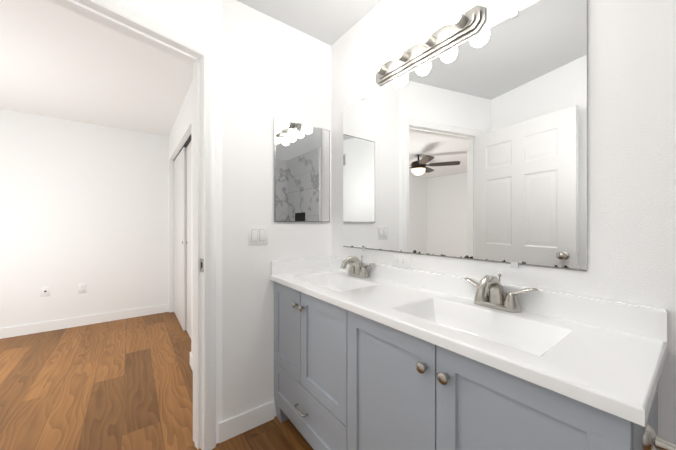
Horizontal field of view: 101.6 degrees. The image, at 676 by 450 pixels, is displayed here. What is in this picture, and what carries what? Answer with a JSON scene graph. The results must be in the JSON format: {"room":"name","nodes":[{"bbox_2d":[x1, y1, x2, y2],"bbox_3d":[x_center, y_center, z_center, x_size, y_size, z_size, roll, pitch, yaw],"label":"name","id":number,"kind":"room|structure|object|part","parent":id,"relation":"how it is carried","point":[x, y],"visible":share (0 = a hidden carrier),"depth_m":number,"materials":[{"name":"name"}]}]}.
{"room":"bathroom","nodes":[
{"label":"bathroom","id":0,"kind":"room"},
{"bbox_2d":[0,108,168,327],"bbox_3d":[-3.804,-0.044,2.703,5.300,2.440,0.120,0,0,-37],"label":"wall","id":1,"kind":"structure","parent":0,"point":[85,202],"depth_m":3.21,"materials":[{"name":"white paint"}]},
{"bbox_2d":[41,286,49,296],"bbox_3d":[-3.236,0.734,3.049,0.072,0.115,0.008,0,0,-37],"label":"outlet","id":2,"kind":"object","parent":1,"relation":"attached to","point":[45,291],"visible":1,"depth_m":3.05,"materials":[{"name":"white plastic"}]},
{"bbox_2d":[78,283,85,293],"bbox_3d":[-2.996,0.742,3.228,0.072,0.115,0.009,0,0,-37],"label":"outlet","id":3,"kind":"object","parent":1,"relation":"attached to","point":[81,287],"visible":1,"depth_m":3.23,"materials":[{"name":"white plastic"}]},
{"bbox_2d":[0,304,168,338],"bbox_3d":[-4.045,1.124,2.439,4.360,0.105,0.013,0,0,-37],"label":"baseboard","id":4,"kind":"structure","parent":1,"relation":"attached to","point":[8,332],"depth_m":3.20,"materials":[{"name":"white paint"}]},
{"bbox_2d":[0,0,192,135],"bbox_3d":[-2.890,-1.237,0.900,4.500,0.056,3.982,0,0,-37],"label":"ceiling","id":5,"kind":"structure","parent":0,"point":[57,61],"depth_m":2.19,"materials":[{"name":"white paint"}]},
{"bbox_2d":[0,312,313,449],"bbox_3d":[-1.917,1.206,0.186,5.500,0.060,6.550,0,0,-37],"label":"floor","id":6,"kind":"structure","parent":0,"point":[124,384],"depth_m":1.94,"materials":[{"name":"brown wood"}]},
{"bbox_2d":[270,272,675,449],"bbox_3d":[0.287,0.738,1.108,0.462,0.876,1.736,0,0,-37],"label":"bathroom vanity","id":7,"kind":"object","parent":6,"relation":"on","point":[370,356],"depth_m":0.83,"materials":[{"name":"grey wood"}]},
{"bbox_2d":[271,256,667,399],"bbox_3d":[0.228,0.262,1.198,0.449,0.081,1.523,0,0,-37],"label":"countertop","id":8,"kind":"structure","parent":7,"relation":"on","point":[615,344],"depth_m":0.90,"materials":[{"name":"white stone"}]},
{"bbox_3d":[0.705,0.441,0.481,0.054,0.054,0.230,0,0,-37],"label":"towel post","id":9,"kind":"part","parent":7,"relation":"part of","materials":[{"name":"silver metal"}]},
{"bbox_2d":[121,0,221,443],"bbox_3d":[-2.124,-0.045,-0.297,0.120,2.440,4.820,0,0,38],"label":"wall","id":10,"kind":"structure","parent":0,"point":[200,20],"depth_m":1.48,"materials":[{"name":"white paint"}]},
{"bbox_2d":[47,0,215,449],"bbox_3d":[-0.993,0.119,1.144,0.153,2.113,0.941,0,0,38],"label":"door frame","id":11,"kind":"structure","parent":10,"relation":"attached to","point":[105,16],"depth_m":1.44,"materials":[{"name":"white paint"}]},
{"bbox_2d":[200,258,203,271],"bbox_3d":[-0.712,0.211,1.441,0.036,0.070,0.002,0,0,38],"label":"strike plate","id":12,"kind":"object","parent":11,"relation":"attached to","point":[202,268],"visible":1,"depth_m":1.43,"materials":[{"name":"silver metal"}]},
{"bbox_2d":[169,80,192,354],"bbox_3d":[-1.449,-0.044,2.713,0.120,2.440,2.690,0,0,-37],"label":"wall","id":13,"kind":"structure","parent":0,"point":[181,132],"depth_m":2.97,"materials":[{"name":"white paint"}]},
{"bbox_2d":[174,135,190,159],"bbox_3d":[-1.691,-0.869,3.069,0.060,0.008,1.700,0,0,-37],"label":"door track","id":14,"kind":"object","parent":13,"relation":"attached to","point":[188,141],"visible":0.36,"depth_m":2.92,"materials":[{"name":"black metal"}]},
{"bbox_2d":[174,142,190,337],"bbox_3d":[-1.691,0.153,3.068,0.050,2.034,1.686,0,0,-37],"label":"closet door","id":15,"kind":"structure","parent":14,"relation":"hanging from","point":[182,232],"depth_m":3.06,"materials":[{"name":"white wood"}]},
{"bbox_3d":[-1.435,0.153,2.750,0.022,2.034,0.868,0,0,-37],"label":"panel","id":16,"kind":"part","parent":15,"relation":"part of","materials":[{"name":"white wood"}]},
{"bbox_2d":[190,352,192,370],"bbox_3d":[-0.981,1.124,1.976,0.013,0.105,0.890,0,0,-37],"label":"baseboard","id":17,"kind":"structure","parent":13,"relation":"attached to","point":[191,360],"depth_m":2.26,"materials":[{"name":"white paint"}]},
{"bbox_2d":[222,0,330,420],"bbox_3d":[-0.329,-0.044,1.810,0.850,2.440,0.120,0,0,-37],"label":"wall","id":18,"kind":"structure","parent":0,"point":[272,68],"depth_m":1.62,"materials":[{"name":"white paint"}]},
{"bbox_2d":[219,401,273,442],"bbox_3d":[-0.518,1.123,1.584,0.316,0.105,0.013,0,0,-37],"label":"baseboard","id":19,"kind":"structure","parent":18,"relation":"attached to","point":[243,422],"depth_m":1.57,"materials":[{"name":"white paint"}]},
{"bbox_2d":[248,226,267,245],"bbox_3d":[-0.469,0.061,1.623,0.116,0.116,0.009,0,0,-37],"label":"light switch","id":20,"kind":"object","parent":18,"relation":"attached to","point":[257,235],"visible":1,"depth_m":1.62,"materials":[{"name":"white plastic"}]},
{"bbox_2d":[274,117,329,221],"bbox_3d":[-0.242,-0.339,1.828,0.410,0.640,0.074,0,0,-37],"label":"medicine cabinet mirror","id":21,"kind":"object","parent":18,"relation":"attached to","point":[301,172],"visible":0.82,"depth_m":1.79,"materials":[{"name":"silver metal"}]},
{"bbox_2d":[236,0,381,45],"bbox_3d":[-1.917,-1.304,0.187,5.500,0.080,6.550,0,0,-37],"label":"ceiling","id":22,"kind":"structure","parent":0,"point":[330,22],"depth_m":1.65,"materials":[{"name":"grey paint"}]},
{"bbox_2d":[331,0,675,449],"bbox_3d":[1.004,-0.044,0.634,0.129,2.440,3.600,0,0,-37],"label":"wall","id":23,"kind":"structure","parent":0,"point":[474,148],"depth_m":0.98,"materials":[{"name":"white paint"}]},
{"bbox_2d":[393,253,410,268],"bbox_3d":[0.330,0.184,1.432,0.009,0.072,0.115,0,0,-37],"label":"outlet","id":24,"kind":"object","parent":23,"relation":"attached to","point":[401,260],"visible":1,"depth_m":1.43,"materials":[{"name":"white plastic"}]},
{"bbox_2d":[363,0,485,86],"bbox_3d":[0.339,-0.836,1.289,0.166,0.108,0.610,0,0,-37],"label":"sconce","id":25,"kind":"object","parent":23,"relation":"attached to","point":[459,26],"visible":1,"depth_m":1.23,"materials":[{"name":"silver metal"}]}
]}

